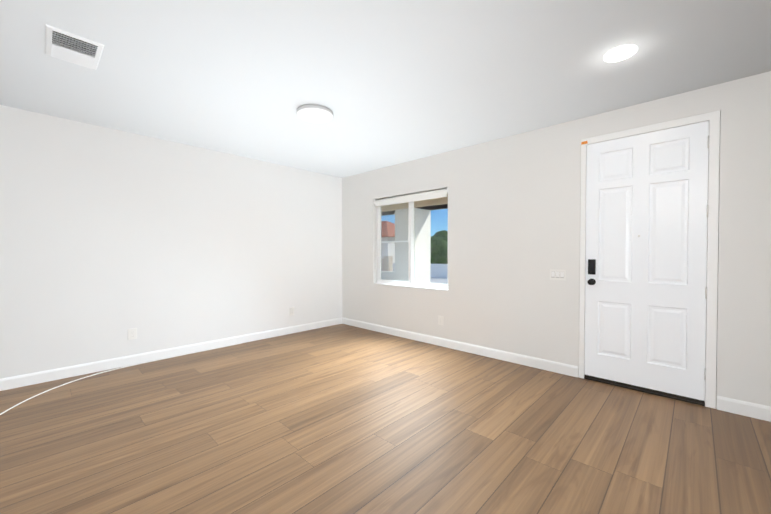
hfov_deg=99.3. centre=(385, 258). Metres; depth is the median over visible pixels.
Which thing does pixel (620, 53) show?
recessed light
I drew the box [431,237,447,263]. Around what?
tree
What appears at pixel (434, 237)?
tree
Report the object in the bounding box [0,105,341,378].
wall
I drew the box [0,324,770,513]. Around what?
floor
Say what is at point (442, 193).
roll
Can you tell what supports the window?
in the wall at (514, 201)
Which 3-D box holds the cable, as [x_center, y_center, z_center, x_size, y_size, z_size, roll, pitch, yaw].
[-2.458,1.261,3.176,1.731,0.011,2.855,1,1,43]
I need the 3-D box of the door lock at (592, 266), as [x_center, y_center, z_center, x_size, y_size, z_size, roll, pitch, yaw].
[2.116,0.140,3.370,0.068,0.267,0.069,1,1,43]
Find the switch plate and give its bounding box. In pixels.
[550,269,565,279]
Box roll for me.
[375,189,446,206]
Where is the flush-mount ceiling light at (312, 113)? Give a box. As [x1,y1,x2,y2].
[297,104,332,122]
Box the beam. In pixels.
[381,194,447,215]
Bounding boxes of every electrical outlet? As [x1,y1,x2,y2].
[128,328,136,339]
[290,307,293,315]
[438,315,442,324]
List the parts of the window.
screen frame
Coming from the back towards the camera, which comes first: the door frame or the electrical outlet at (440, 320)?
the electrical outlet at (440, 320)
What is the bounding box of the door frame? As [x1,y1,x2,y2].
[579,110,719,408]
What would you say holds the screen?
attached to the window
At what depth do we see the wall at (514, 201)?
3.74 m
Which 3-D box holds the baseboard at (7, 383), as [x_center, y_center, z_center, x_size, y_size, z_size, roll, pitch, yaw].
[-3.354,1.205,3.510,0.013,0.115,7.400,1,1,43]
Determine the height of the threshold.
0.047 m
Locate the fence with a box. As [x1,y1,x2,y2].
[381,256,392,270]
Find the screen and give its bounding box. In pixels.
[381,203,408,279]
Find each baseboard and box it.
[0,317,343,390]
[344,318,577,377]
[717,396,770,421]
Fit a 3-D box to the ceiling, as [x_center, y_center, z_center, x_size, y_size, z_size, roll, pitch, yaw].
[-0.742,-1.501,1.001,7.500,0.120,7.700,1,1,43]
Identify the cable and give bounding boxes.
[0,343,241,414]
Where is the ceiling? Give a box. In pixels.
[0,0,770,177]
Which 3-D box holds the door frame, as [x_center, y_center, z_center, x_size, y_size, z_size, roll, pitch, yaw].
[2.480,0.009,3.167,1.024,2.517,0.154,1,1,43]
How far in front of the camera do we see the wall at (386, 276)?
7.70 m
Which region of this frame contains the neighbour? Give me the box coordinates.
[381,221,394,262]
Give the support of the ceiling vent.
in the ceiling
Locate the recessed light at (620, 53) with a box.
[603,44,637,61]
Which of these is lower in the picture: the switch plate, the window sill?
the window sill
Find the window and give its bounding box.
[377,189,447,288]
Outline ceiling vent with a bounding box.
[45,24,103,69]
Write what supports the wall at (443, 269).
on the ground
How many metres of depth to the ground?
18.05 m
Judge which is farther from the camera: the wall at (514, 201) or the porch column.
the porch column
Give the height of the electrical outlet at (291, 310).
0.132 m
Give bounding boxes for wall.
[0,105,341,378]
[342,71,770,408]
[381,271,394,279]
[393,263,447,277]
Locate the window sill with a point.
(411, 286)
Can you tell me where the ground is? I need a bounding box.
[430,277,447,283]
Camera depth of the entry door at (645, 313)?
3.08 m
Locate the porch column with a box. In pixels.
[395,208,430,282]
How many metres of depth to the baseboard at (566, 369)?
4.28 m
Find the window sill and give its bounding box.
[374,283,447,289]
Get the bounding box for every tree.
[431,236,447,241]
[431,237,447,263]
[434,230,447,237]
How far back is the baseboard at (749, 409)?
2.66 m
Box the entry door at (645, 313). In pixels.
[585,121,709,400]
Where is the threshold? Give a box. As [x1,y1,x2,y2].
[584,375,704,405]
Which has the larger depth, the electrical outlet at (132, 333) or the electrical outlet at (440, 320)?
the electrical outlet at (440, 320)
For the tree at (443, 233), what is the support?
on the ground

